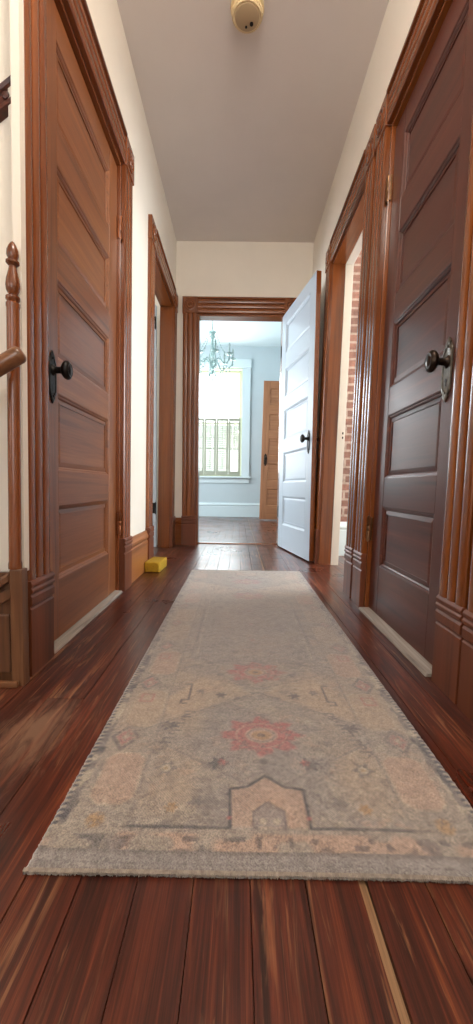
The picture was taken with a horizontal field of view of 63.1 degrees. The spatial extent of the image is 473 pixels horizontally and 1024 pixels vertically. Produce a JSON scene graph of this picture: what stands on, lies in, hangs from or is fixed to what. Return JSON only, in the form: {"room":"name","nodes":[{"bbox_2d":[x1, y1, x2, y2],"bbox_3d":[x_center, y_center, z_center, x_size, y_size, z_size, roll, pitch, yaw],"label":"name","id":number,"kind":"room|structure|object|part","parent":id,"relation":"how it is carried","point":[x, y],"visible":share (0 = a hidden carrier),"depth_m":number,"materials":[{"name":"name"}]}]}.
{"room":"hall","nodes":[
{"label":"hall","id":0,"kind":"room"},
{"bbox_2d":[0,0,9,571],"bbox_3d":[-1.231,-0.880,1.025,1.306,2.655,0.050,1,4,0],"label":"wall","id":1,"kind":"structure","parent":0,"point":[4,136],"depth_m":1.01,"materials":[{"name":"beige paint"}]},
{"bbox_2d":[0,75,10,122],"bbox_3d":[-0.752,-0.934,0.983,0.409,0.342,0.024,1,4,0],"label":"trim","id":2,"kind":"structure","parent":1,"relation":"attached to","point":[5,100],"depth_m":0.97,"materials":[{"name":"brown wood"}]},
{"bbox_2d":[0,346,26,376],"bbox_3d":[-0.765,-0.227,0.961,0.501,0.348,0.158,0,4,-8],"label":"handrail","id":3,"kind":"object","parent":1,"relation":"attached to","point":[12,358],"visible":1,"depth_m":0.91,"materials":[{"name":"brown wood"}]},
{"bbox_2d":[7,0,176,570],"bbox_3d":[-0.596,-0.947,2.192,0.122,2.655,2.467,1,4,0],"label":"wall","id":4,"kind":"structure","parent":0,"point":[149,197],"depth_m":1.88,"materials":[{"name":"beige paint"}]},
{"bbox_2d":[23,0,133,676],"bbox_3d":[-0.597,-0.661,1.498,0.136,2.174,1.004,1,4,0],"label":"door frame","id":5,"kind":"structure","parent":4,"relation":"attached to","point":[75,16],"depth_m":1.12,"materials":[{"name":"brown wood"}]},
{"bbox_3d":[-0.554,-0.698,1.058,0.022,1.772,0.122,1,4,0],"label":"casing","id":6,"kind":"part","parent":5,"relation":"part of","materials":[{"name":"brown wood"}]},
{"bbox_3d":[-0.529,-1.671,1.432,0.022,0.122,0.740,1,4,0],"label":"head casing","id":7,"kind":"part","parent":5,"relation":"part of","materials":[{"name":"brown wood"}]},
{"bbox_3d":[-0.551,-0.755,1.928,0.022,1.772,0.122,1,4,0],"label":"casing","id":8,"kind":"part","parent":5,"relation":"part of","materials":[{"name":"brown wood"}]},
{"bbox_2d":[46,0,122,640],"bbox_3d":[-0.568,-0.585,1.513,0.098,1.998,0.728,1,4,0],"label":"door","id":9,"kind":"structure","parent":4,"relation":"in","point":[81,165],"depth_m":1.44,"materials":[{"name":"brown wood"}]},
{"bbox_3d":[-0.554,-0.449,1.219,0.062,0.059,0.053,1,4,0],"label":"knob","id":10,"kind":"part","parent":9,"relation":"part of","materials":[{"name":"black metal"}]},
{"bbox_3d":[-0.580,-1.365,1.452,0.020,0.242,0.498,1,4,0],"label":"panel","id":11,"kind":"part","parent":9,"relation":"part of","materials":[{"name":"brown wood"}]},
{"bbox_3d":[-0.589,-0.998,1.476,0.020,0.241,0.498,1,4,0],"label":"panel","id":12,"kind":"part","parent":9,"relation":"part of","materials":[{"name":"brown wood"}]},
{"bbox_3d":[-0.606,-0.280,1.522,0.020,0.253,0.498,1,4,0],"label":"panel","id":13,"kind":"part","parent":9,"relation":"part of","materials":[{"name":"brown wood"}]},
{"bbox_3d":[-0.597,-0.643,1.499,0.020,0.255,0.498,1,4,0],"label":"panel","id":14,"kind":"part","parent":9,"relation":"part of","materials":[{"name":"brown wood"}]},
{"bbox_3d":[-0.615,0.087,1.546,0.020,0.248,0.498,1,4,0],"label":"panel","id":15,"kind":"part","parent":9,"relation":"part of","materials":[{"name":"brown wood"}]},
{"bbox_3d":[-0.576,-1.534,1.441,0.035,0.096,0.498,1,4,0],"label":"rail","id":16,"kind":"part","parent":9,"relation":"part of","materials":[{"name":"brown wood"}]},
{"bbox_3d":[-0.584,-1.181,1.464,0.035,0.126,0.498,1,4,0],"label":"rail","id":17,"kind":"part","parent":9,"relation":"part of","materials":[{"name":"brown wood"}]},
{"bbox_3d":[-0.593,-0.824,1.487,0.035,0.108,0.498,1,4,0],"label":"rail","id":18,"kind":"part","parent":9,"relation":"part of","materials":[{"name":"brown wood"}]},
{"bbox_3d":[-0.611,-0.095,1.534,0.035,0.117,0.498,1,4,0],"label":"rail","id":19,"kind":"part","parent":9,"relation":"part of","materials":[{"name":"brown wood"}]},
{"bbox_3d":[-0.567,-1.365,1.452,0.010,0.242,0.498,1,4,0],"label":"panel moulding","id":20,"kind":"part","parent":9,"relation":"part of","materials":[{"name":"brown wood"}]},
{"bbox_3d":[-0.576,-0.998,1.476,0.010,0.241,0.498,1,4,0],"label":"panel moulding","id":21,"kind":"part","parent":9,"relation":"part of","materials":[{"name":"brown wood"}]},
{"bbox_3d":[-0.585,-0.643,1.499,0.010,0.255,0.498,1,4,0],"label":"panel moulding","id":22,"kind":"part","parent":9,"relation":"part of","materials":[{"name":"brown wood"}]},
{"bbox_3d":[-0.602,-0.461,1.511,0.035,0.110,0.498,1,4,0],"label":"rail","id":23,"kind":"part","parent":9,"relation":"part of","materials":[{"name":"brown wood"}]},
{"bbox_3d":[-0.621,0.311,1.561,0.035,0.202,0.498,1,4,0],"label":"rail","id":24,"kind":"part","parent":9,"relation":"part of","materials":[{"name":"brown wood"}]},
{"bbox_3d":[-0.594,-0.280,1.522,0.010,0.253,0.498,1,4,0],"label":"panel moulding","id":25,"kind":"part","parent":9,"relation":"part of","materials":[{"name":"brown wood"}]},
{"bbox_3d":[-0.603,0.087,1.546,0.010,0.248,0.498,1,4,0],"label":"panel moulding","id":26,"kind":"part","parent":9,"relation":"part of","materials":[{"name":"brown wood"}]},
{"bbox_2d":[131,530,148,582],"bbox_3d":[-0.575,0.255,2.261,0.022,0.250,0.401,1,4,0],"label":"baseboard","id":27,"kind":"structure","parent":4,"relation":"attached to","point":[139,549],"depth_m":2.25,"materials":[{"name":"brown wood"}]},
{"bbox_2d":[153,305,156,546],"bbox_3d":[-1.023,-0.706,3.212,0.702,2.006,0.098,1,4,0],"label":"door","id":28,"kind":"structure","parent":4,"relation":"in","point":[155,342],"depth_m":3.24,"materials":[{"name":"white paint"}]},
{"bbox_2d":[145,214,295,559],"bbox_3d":[-0.057,-0.752,2.967,1.204,2.192,1.142,1,4,0],"label":"door frame","id":29,"kind":"structure","parent":4,"relation":"attached to","point":[161,285],"depth_m":3.33,"materials":[{"name":"brown wood"}]},
{"bbox_3d":[-0.549,-0.789,2.460,0.022,1.772,0.122,1,4,0],"label":"casing","id":30,"kind":"part","parent":29,"relation":"part of","materials":[{"name":"brown wood"}]},
{"bbox_3d":[-0.524,-1.762,2.836,0.022,0.122,0.745,1,4,0],"label":"head casing","id":31,"kind":"part","parent":29,"relation":"part of","materials":[{"name":"brown wood"}]},
{"bbox_3d":[-0.545,-0.846,3.338,0.022,1.772,0.128,1,4,0],"label":"casing","id":32,"kind":"part","parent":29,"relation":"part of","materials":[{"name":"brown wood"}]},
{"bbox_3d":[-0.417,-0.852,3.423,0.124,1.777,0.022,1,4,0],"label":"casing","id":33,"kind":"part","parent":29,"relation":"part of","materials":[{"name":"brown wood"}]},
{"bbox_3d":[0.040,-1.794,3.360,0.753,0.124,0.022,1,4,0],"label":"head casing","id":34,"kind":"part","parent":29,"relation":"part of","materials":[{"name":"brown wood"}]},
{"bbox_2d":[155,241,313,537],"bbox_3d":[0.025,-1.020,3.471,1.600,2.655,0.100,1,4,0],"label":"wall","id":35,"kind":"structure","parent":0,"point":[203,268],"depth_m":3.35,"materials":[{"name":"beige paint"}]},
{"bbox_2d":[175,517,180,544],"bbox_3d":[-0.541,0.175,3.490,0.084,0.250,0.022,1,4,0],"label":"baseboard","id":36,"kind":"structure","parent":35,"relation":"attached to","point":[177,520],"depth_m":3.48,"materials":[{"name":"brown wood"}]},
{"bbox_2d":[277,270,321,560],"bbox_3d":[0.475,-0.671,3.056,0.160,2.000,0.760,0,4,-11],"label":"door","id":37,"kind":"structure","parent":35,"relation":"in","point":[301,322],"depth_m":2.94,"materials":[{"name":"white paint"}]},
{"bbox_3d":[0.463,0.227,3.108,0.035,0.202,0.538,0,4,-11],"label":"rail","id":38,"kind":"part","parent":37,"relation":"part of","materials":[{"name":"white paint"}]},
{"bbox_3d":[0.454,0.002,3.091,0.010,0.248,0.538,0,4,-11],"label":"panel moulding","id":39,"kind":"part","parent":37,"relation":"part of","materials":[{"name":"white paint"}]},
{"bbox_3d":[0.469,-0.180,3.082,0.035,0.117,0.538,0,4,-11],"label":"rail","id":40,"kind":"part","parent":37,"relation":"part of","materials":[{"name":"white paint"}]},
{"bbox_3d":[0.466,0.002,3.094,0.020,0.248,0.538,0,4,-11],"label":"panel","id":41,"kind":"part","parent":37,"relation":"part of","materials":[{"name":"white paint"}]},
{"bbox_3d":[0.459,-0.364,3.067,0.010,0.253,0.538,0,4,-11],"label":"panel moulding","id":42,"kind":"part","parent":37,"relation":"part of","materials":[{"name":"white paint"}]},
{"bbox_3d":[0.474,-0.546,3.058,0.035,0.110,0.538,0,4,-11],"label":"rail","id":43,"kind":"part","parent":37,"relation":"part of","materials":[{"name":"white paint"}]},
{"bbox_3d":[0.471,-0.364,3.070,0.020,0.253,0.538,0,4,-11],"label":"panel","id":44,"kind":"part","parent":37,"relation":"part of","materials":[{"name":"white paint"}]},
{"bbox_3d":[0.479,-0.909,3.034,0.035,0.108,0.538,0,4,-11],"label":"rail","id":45,"kind":"part","parent":37,"relation":"part of","materials":[{"name":"white paint"}]},
{"bbox_3d":[0.465,-0.728,3.044,0.010,0.255,0.538,0,4,-11],"label":"panel moulding","id":46,"kind":"part","parent":37,"relation":"part of","materials":[{"name":"white paint"}]},
{"bbox_3d":[0.477,-0.728,3.046,0.020,0.255,0.538,0,4,-11],"label":"panel","id":47,"kind":"part","parent":37,"relation":"part of","materials":[{"name":"white paint"}]},
{"bbox_3d":[0.470,-1.083,3.021,0.010,0.241,0.538,0,4,-11],"label":"panel moulding","id":48,"kind":"part","parent":37,"relation":"part of","materials":[{"name":"white paint"}]},
{"bbox_3d":[0.485,-1.266,3.011,0.035,0.126,0.538,0,4,-11],"label":"rail","id":49,"kind":"part","parent":37,"relation":"part of","materials":[{"name":"white paint"}]},
{"bbox_3d":[0.482,-1.083,3.023,0.020,0.241,0.538,0,4,-11],"label":"panel","id":50,"kind":"part","parent":37,"relation":"part of","materials":[{"name":"white paint"}]},
{"bbox_3d":[0.490,-1.619,2.988,0.035,0.098,0.538,0,4,-11],"label":"rail","id":51,"kind":"part","parent":37,"relation":"part of","materials":[{"name":"white paint"}]},
{"bbox_3d":[0.487,-1.450,2.999,0.020,0.242,0.538,0,4,-11],"label":"panel","id":52,"kind":"part","parent":37,"relation":"part of","materials":[{"name":"white paint"}]},
{"bbox_3d":[0.475,-1.450,2.997,0.010,0.242,0.538,0,4,-11],"label":"panel moulding","id":53,"kind":"part","parent":37,"relation":"part of","materials":[{"name":"white paint"}]},
{"bbox_3d":[0.486,-0.523,2.743,0.062,0.059,0.053,0,4,-11],"label":"knob","id":54,"kind":"part","parent":37,"relation":"part of","materials":[{"name":"black metal"}]},
{"bbox_2d":[0,516,472,1023],"bbox_3d":[0.003,0.365,2.729,6.600,0.016,9.000,1,4,0],"label":"floor","id":55,"kind":"structure","parent":0,"point":[77,949],"depth_m":0.49,"materials":[{"name":"red wood"}]},
{"bbox_2d":[0,568,29,687],"bbox_3d":[-0.755,0.302,1.016,0.393,0.312,0.041,1,4,0],"label":"panelling","id":56,"kind":"object","parent":55,"relation":"on","point":[14,630],"visible":0.96,"depth_m":1.01,"materials":[{"name":"brown wood"}]},
{"bbox_3d":[-0.772,0.318,1.022,0.359,0.248,0.012,1,4,0],"label":"rail","id":57,"kind":"part","parent":56,"relation":"part of","materials":[{"name":"brown wood"}]},
{"bbox_3d":[-0.772,0.276,1.019,0.359,0.247,0.032,1,4,0],"label":"cap rail","id":58,"kind":"part","parent":56,"relation":"part of","materials":[{"name":"brown wood"}]},
{"bbox_3d":[-0.776,0.347,1.025,0.352,0.160,0.009,1,4,0],"label":"raised panel","id":59,"kind":"part","parent":56,"relation":"part of","materials":[{"name":"brown wood"}]},
{"bbox_3d":[-0.763,0.449,1.010,0.382,0.018,0.010,1,4,0],"label":"shoe moulding","id":60,"kind":"part","parent":56,"relation":"part of","materials":[{"name":"brown wood"}]},
{"bbox_2d":[5,241,21,569],"bbox_3d":[-0.568,-0.263,0.983,0.034,0.823,0.034,2,4,0],"label":"newel post","id":61,"kind":"object","parent":56,"relation":"on","point":[12,282],"visible":1,"depth_m":0.97,"materials":[{"name":"brown wood"}]},
{"bbox_3d":[-0.575,0.304,1.021,0.033,0.312,0.030,1,4,0],"label":"corner post","id":62,"kind":"part","parent":56,"relation":"part of","materials":[{"name":"brown wood"}]},
{"bbox_2d":[144,557,166,571],"bbox_3d":[-0.517,0.335,2.474,0.098,0.063,0.207,1,4,3],"label":"sponge","id":63,"kind":"object","parent":55,"relation":"on","point":[155,564],"visible":1,"depth_m":2.38,"materials":[{"name":"yellow plastic"}]},
{"bbox_2d":[22,569,472,884],"bbox_3d":[0.055,0.434,1.483,0.689,0.009,1.934,1,4,0],"label":"runner rug","id":64,"kind":"object","parent":55,"relation":"on","point":[251,737],"visible":1,"depth_m":0.72,"materials":[{"name":"beige carpet"}]},
{"bbox_2d":[199,346,280,502],"bbox_3d":[-0.459,-1.415,6.885,3.600,2.985,0.140,1,4,0],"label":"wall","id":65,"kind":"structure","parent":0,"point":[265,360],"depth_m":6.80,"materials":[{"name":"blue paint"}]},
{"bbox_2d":[199,359,251,482],"bbox_3d":[-0.355,-1.595,6.835,1.245,2.155,0.195,1,4,0],"label":"window","id":66,"kind":"structure","parent":65,"relation":"in","point":[242,367],"depth_m":6.79,"materials":[{"name":"white paint"}]},
{"bbox_2d":[199,418,203,474],"bbox_3d":[-0.682,-1.163,6.852,0.206,1.010,0.028,1,4,0],"label":"window shutter","id":67,"kind":"object","parent":66,"relation":"attached to","point":[201,419],"visible":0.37,"depth_m":6.85,"materials":[{"name":"beige paint"}]},
{"bbox_2d":[204,418,215,474],"bbox_3d":[-0.467,-1.160,6.851,0.207,1.010,0.028,1,4,0],"label":"window shutter","id":68,"kind":"object","parent":66,"relation":"attached to","point":[206,419],"visible":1,"depth_m":6.85,"materials":[{"name":"beige paint"}]},
{"bbox_3d":[-0.474,-0.693,6.884,0.143,0.075,0.018,1,4,0],"label":"rail","id":69,"kind":"part","parent":68,"relation":"part of","materials":[{"name":"beige paint"}]},
{"bbox_3d":[-0.362,-1.122,6.908,0.859,0.960,0.030,1,4,0],"label":"sash","id":70,"kind":"part","parent":66,"relation":"part of","materials":[{"name":"white glass"}]},
{"bbox_3d":[-0.348,-2.036,6.884,0.859,0.948,0.030,1,4,0],"label":"sash","id":71,"kind":"part","parent":66,"relation":"part of","materials":[{"name":"beige paint"}]},
{"bbox_2d":[216,418,228,475],"bbox_3d":[-0.252,-1.157,6.851,0.207,1.010,0.028,1,4,0],"label":"window shutter","id":72,"kind":"object","parent":66,"relation":"attached to","point":[222,473],"visible":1,"depth_m":6.85,"materials":[{"name":"beige paint"}]},
{"bbox_3d":[-0.259,-0.690,6.884,0.143,0.075,0.018,1,4,0],"label":"rail","id":73,"kind":"part","parent":72,"relation":"part of","materials":[{"name":"beige paint"}]},
{"bbox_3d":[-0.369,-0.622,6.843,1.245,0.030,0.085,1,4,0],"label":"sill","id":74,"kind":"part","parent":66,"relation":"part of","materials":[{"name":"white paint"}]},
{"bbox_3d":[-0.340,-2.595,6.719,1.209,0.145,0.036,1,4,0],"label":"head casing","id":75,"kind":"part","parent":66,"relation":"part of","materials":[{"name":"white paint"}]},
{"bbox_2d":[228,418,240,475],"bbox_3d":[-0.038,-1.153,6.850,0.205,1.010,0.028,1,4,0],"label":"window shutter","id":76,"kind":"object","parent":66,"relation":"attached to","point":[230,473],"visible":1,"depth_m":6.84,"materials":[{"name":"beige paint"}]},
{"bbox_3d":[-0.045,-0.687,6.883,0.141,0.075,0.018,1,4,0],"label":"rail","id":77,"kind":"part","parent":76,"relation":"part of","materials":[{"name":"beige paint"}]},
{"bbox_3d":[0.167,-1.573,6.788,0.141,1.889,0.028,1,4,0],"label":"casing","id":78,"kind":"part","parent":66,"relation":"part of","materials":[{"name":"white paint"}]},
{"bbox_2d":[199,502,259,516],"bbox_3d":[-0.514,-0.045,6.891,3.330,0.250,0.026,1,4,0],"label":"baseboard","id":79,"kind":"structure","parent":65,"relation":"attached to","point":[210,509],"depth_m":6.88,"materials":[{"name":"white paint"}]},
{"bbox_2d":[200,321,280,346],"bbox_3d":[-0.443,-2.837,5.134,3.600,0.080,3.450,1,4,0],"label":"ceiling","id":80,"kind":"structure","parent":0,"point":[238,333],"depth_m":6.15,"materials":[{"name":"white paint"}]},
{"bbox_2d":[200,321,236,381],"bbox_3d":[-0.317,-2.254,5.066,0.614,1.070,0.614,2,4,11],"label":"chandelier","id":81,"kind":"object","parent":80,"relation":"hanging from","point":[212,363],"visible":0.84,"depth_m":5.05,"materials":[{"name":"metal"}]},
{"bbox_2d":[117,0,388,242],"bbox_3d":[-0.585,-2.223,0.750,2.560,0.080,5.180,1,4,0],"label":"ceiling","id":82,"kind":"structure","parent":0,"point":[248,131],"depth_m":2.13,"materials":[{"name":"paint"}]},
{"bbox_2d":[230,0,263,33],"bbox_3d":[0.048,-2.213,1.710,0.150,0.046,0.150,1,4,0],"label":"smoke detector","id":83,"kind":"object","parent":82,"relation":"attached to","point":[247,15],"visible":1,"depth_m":1.70,"materials":[{"name":"plastic"}]},
{"bbox_2d":[340,250,361,521],"bbox_3d":[1.374,-0.978,3.118,1.100,2.655,0.240,1,4,0],"label":"brick wall","id":84,"kind":"structure","parent":0,"point":[357,265],"depth_m":3.00,"materials":[{"name":"red brick"}]},
{"bbox_2d":[339,522,346,555],"bbox_3d":[1.356,0.221,3.062,1.100,0.270,0.026,1,4,0],"label":"baseboard","id":85,"kind":"structure","parent":84,"relation":"attached to","point":[343,525],"depth_m":3.06,"materials":[{"name":"white paint"}]},
{"bbox_2d":[312,0,419,491],"bbox_3d":[0.664,-0.849,0.834,0.100,2.675,5.180,2,4,0],"label":"wall","id":86,"kind":"structure","parent":0,"point":[399,15],"depth_m":1.99,"materials":[{"name":"beige paint"}]},
{"bbox_2d":[313,0,472,721],"bbox_3d":[0.658,-0.657,1.757,0.171,2.174,2.014,2,4,0],"label":"door frame","id":87,"kind":"structure","parent":86,"relation":"attached to","point":[452,598],"depth_m":1.66,"materials":[{"name":"brown wood"}]},
{"bbox_3d":[0.603,-0.776,2.693,0.022,1.794,0.120,2,4,0],"label":"casing","id":88,"kind":"part","parent":87,"relation":"part of","materials":[{"name":"brown wood"}]},
{"bbox_3d":[0.635,-1.704,2.214,0.022,0.120,0.705,2,4,0],"label":"head casing","id":89,"kind":"part","parent":87,"relation":"part of","materials":[{"name":"brown wood"}]},
{"bbox_3d":[0.600,-0.722,1.860,0.022,1.794,0.120,2,4,0],"label":"casing","id":90,"kind":"part","parent":87,"relation":"part of","materials":[{"name":"brown wood"}]},
{"bbox_3d":[0.600,-0.713,1.715,0.022,1.794,0.120,2,4,0],"label":"casing","id":91,"kind":"part","parent":87,"relation":"part of","materials":[{"name":"brown wood"}]},
{"bbox_3d":[0.631,-1.643,1.269,0.022,0.120,0.640,2,4,0],"label":"head casing","id":92,"kind":"part","parent":87,"relation":"part of","materials":[{"name":"brown wood"}]},
{"bbox_3d":[0.597,-0.663,0.947,0.022,1.794,0.120,2,4,0],"label":"casing","id":93,"kind":"part","parent":87,"relation":"part of","materials":[{"name":"brown wood"}]},
{"bbox_3d":[0.596,-0.654,0.814,0.022,1.794,0.122,2,4,0],"label":"casing","id":94,"kind":"part","parent":87,"relation":"part of","materials":[{"name":"brown wood"}]},
{"bbox_2d":[366,0,472,664],"bbox_3d":[0.606,-0.557,1.350,0.098,1.998,0.628,2,4,0],"label":"door","id":95,"kind":"structure","parent":86,"relation":"in","point":[432,144],"depth_m":1.29,"materials":[{"name":"brown wood"}]},
{"bbox_3d":[0.605,0.341,1.398,0.035,0.202,0.418,2,4,0],"label":"rail","id":96,"kind":"part","parent":95,"relation":"part of","materials":[{"name":"brown wood"}]},
{"bbox_3d":[0.601,0.116,1.383,0.010,0.248,0.418,2,4,0],"label":"panel moulding","id":97,"kind":"part","parent":95,"relation":"part of","materials":[{"name":"brown wood"}]},
{"bbox_3d":[0.613,0.116,1.383,0.020,0.248,0.418,2,4,0],"label":"panel","id":98,"kind":"part","parent":95,"relation":"part of","materials":[{"name":"brown wood"}]},
{"bbox_3d":[0.620,-0.066,1.371,0.035,0.117,0.418,2,4,0],"label":"rail","id":99,"kind":"part","parent":95,"relation":"part of","materials":[{"name":"brown wood"}]},
{"bbox_3d":[0.614,-0.251,1.359,0.010,0.253,0.418,2,4,0],"label":"panel moulding","id":100,"kind":"part","parent":95,"relation":"part of","materials":[{"name":"brown wood"}]},
{"bbox_3d":[0.626,-0.250,1.359,0.020,0.253,0.418,2,4,0],"label":"panel","id":101,"kind":"part","parent":95,"relation":"part of","materials":[{"name":"brown wood"}]},
{"bbox_3d":[0.632,-0.431,1.347,0.035,0.110,0.418,2,4,0],"label":"rail","id":102,"kind":"part","parent":95,"relation":"part of","materials":[{"name":"brown wood"}]},
{"bbox_3d":[0.626,-0.614,1.336,0.010,0.255,0.418,2,4,0],"label":"panel moulding","id":103,"kind":"part","parent":95,"relation":"part of","materials":[{"name":"brown wood"}]},
{"bbox_3d":[0.638,-0.613,1.336,0.020,0.255,0.418,2,4,0],"label":"panel","id":104,"kind":"part","parent":95,"relation":"part of","materials":[{"name":"brown wood"}]},
{"bbox_3d":[0.645,-0.794,1.324,0.035,0.108,0.418,2,4,0],"label":"rail","id":105,"kind":"part","parent":95,"relation":"part of","materials":[{"name":"brown wood"}]},
{"bbox_3d":[0.638,-0.969,1.312,0.010,0.241,0.418,2,4,0],"label":"panel moulding","id":106,"kind":"part","parent":95,"relation":"part of","materials":[{"name":"brown wood"}]},
{"bbox_3d":[0.651,-0.968,1.312,0.020,0.241,0.418,2,4,0],"label":"panel","id":107,"kind":"part","parent":95,"relation":"part of","materials":[{"name":"brown wood"}]},
{"bbox_3d":[0.657,-1.151,1.301,0.035,0.126,0.418,2,4,0],"label":"rail","id":108,"kind":"part","parent":95,"relation":"part of","materials":[{"name":"brown wood"}]},
{"bbox_3d":[0.651,-1.335,1.289,0.010,0.242,0.418,2,4,0],"label":"panel moulding","id":109,"kind":"part","parent":95,"relation":"part of","materials":[{"name":"brown wood"}]},
{"bbox_3d":[0.669,-1.503,1.278,0.035,0.096,0.418,2,4,0],"label":"rail","id":110,"kind":"part","parent":95,"relation":"part of","materials":[{"name":"brown wood"}]},
{"bbox_3d":[0.663,-1.335,1.289,0.020,0.242,0.418,2,4,0],"label":"panel","id":111,"kind":"part","parent":95,"relation":"part of","materials":[{"name":"brown wood"}]},
{"bbox_3d":[0.583,-0.436,1.116,0.062,0.064,0.057,2,4,0],"label":"knob","id":112,"kind":"part","parent":95,"relation":"part of","materials":[{"name":"brown metal"}]},
{"bbox_3d":[1.234,-1.278,5.158,0.120,2.985,3.310,1,4,0],"label":"wall","id":113,"kind":"structure","parent":0,"visible":0},
{"bbox_2d":[259,381,279,519],"bbox_3d":[0.775,-0.965,6.118,0.750,2.188,0.098,2,4,0],"label":"door","id":114,"kind":"structure","parent":113,"relation":"in","point":[271,394],"depth_m":6.14,"materials":[{"name":"brown wood"}]},
{"bbox_3d":[0.740,0.013,6.213,0.530,0.221,0.035,2,4,0],"label":"rail","id":115,"kind":"part","parent":114,"relation":"part of","materials":[{"name":"brown wood"}]},
{"bbox_3d":[0.748,-0.231,6.185,0.530,0.270,0.010,2,4,0],"label":"panel moulding","id":116,"kind":"part","parent":114,"relation":"part of","materials":[{"name":"brown wood"}]},
{"bbox_3d":[0.754,-0.430,6.184,0.530,0.128,0.035,2,4,0],"label":"rail","id":117,"kind":"part","parent":114,"relation":"part of","materials":[{"name":"brown wood"}]},
{"bbox_3d":[0.760,-0.631,6.171,0.530,0.276,0.020,2,4,0],"label":"panel","id":118,"kind":"part","parent":114,"relation":"part of","materials":[{"name":"brown wood"}]},
{"bbox_3d":[0.760,-0.630,6.159,0.530,0.276,0.010,2,4,0],"label":"panel moulding","id":119,"kind":"part","parent":114,"relation":"part of","materials":[{"name":"brown wood"}]},
{"bbox_3d":[0.748,-0.232,6.197,0.530,0.270,0.020,2,4,0],"label":"panel","id":120,"kind":"part","parent":114,"relation":"part of","materials":[{"name":"brown wood"}]},
{"bbox_3d":[0.766,-0.829,6.158,0.530,0.120,0.035,2,4,0],"label":"rail","id":121,"kind":"part","parent":114,"relation":"part of","materials":[{"name":"brown wood"}]},
{"bbox_3d":[0.772,-1.026,6.133,0.530,0.278,0.010,2,4,0],"label":"panel moulding","id":122,"kind":"part","parent":114,"relation":"part of","materials":[{"name":"brown wood"}]},
{"bbox_3d":[0.778,-1.224,6.133,0.530,0.118,0.035,2,4,0],"label":"rail","id":123,"kind":"part","parent":114,"relation":"part of","materials":[{"name":"brown wood"}]},
{"bbox_3d":[0.783,-1.413,6.108,0.530,0.263,0.010,2,4,0],"label":"panel moulding","id":124,"kind":"part","parent":114,"relation":"part of","materials":[{"name":"brown wood"}]},
{"bbox_3d":[0.772,-1.027,6.145,0.530,0.278,0.020,2,4,0],"label":"panel","id":125,"kind":"part","parent":114,"relation":"part of","materials":[{"name":"brown wood"}]},
{"bbox_3d":[0.789,-1.613,6.107,0.530,0.137,0.035,2,4,0],"label":"rail","id":126,"kind":"part","parent":114,"relation":"part of","materials":[{"name":"brown wood"}]},
{"bbox_3d":[0.783,-1.414,6.120,0.530,0.263,0.020,2,4,0],"label":"panel","id":127,"kind":"part","parent":114,"relation":"part of","materials":[{"name":"brown wood"}]},
{"bbox_3d":[0.801,-2.002,6.082,0.530,0.114,0.035,2,4,0],"label":"rail","id":128,"kind":"part","parent":114,"relation":"part of","materials":[{"name":"brown wood"}]},
{"bbox_3d":[0.796,-1.813,6.094,0.530,0.264,0.020,2,4,0],"label":"panel","id":129,"kind":"part","parent":114,"relation":"part of","materials":[{"name":"brown wood"}]},
{"label":"outside","id":130,"kind":"structure","parent":0,"visible":0},
{"bbox_2d":[199,422,238,470],"bbox_3d":[-0.358,-0.953,9.552,4.000,2.520,0.065,1,4,0],"label":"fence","id":131,"kind":"object","parent":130,"point":[209,454],"visible":0.02,"depth_m":9.52,"materials":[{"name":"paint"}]},
{"bbox_3d":[-0.357,-1.037,9.534,4.000,0.090,0.039,1,4,0],"label":"rail","id":132,"kind":"part","parent":131,"relation":"part of","materials":[{"name":"paint"}]},
{"bbox_3d":[-0.344,-1.885,9.479,4.000,0.090,0.039,1,4,0],"label":"rail","id":133,"kind":"part","parent":131,"relation":"part of","materials":[{"name":"paint"}]}
]}

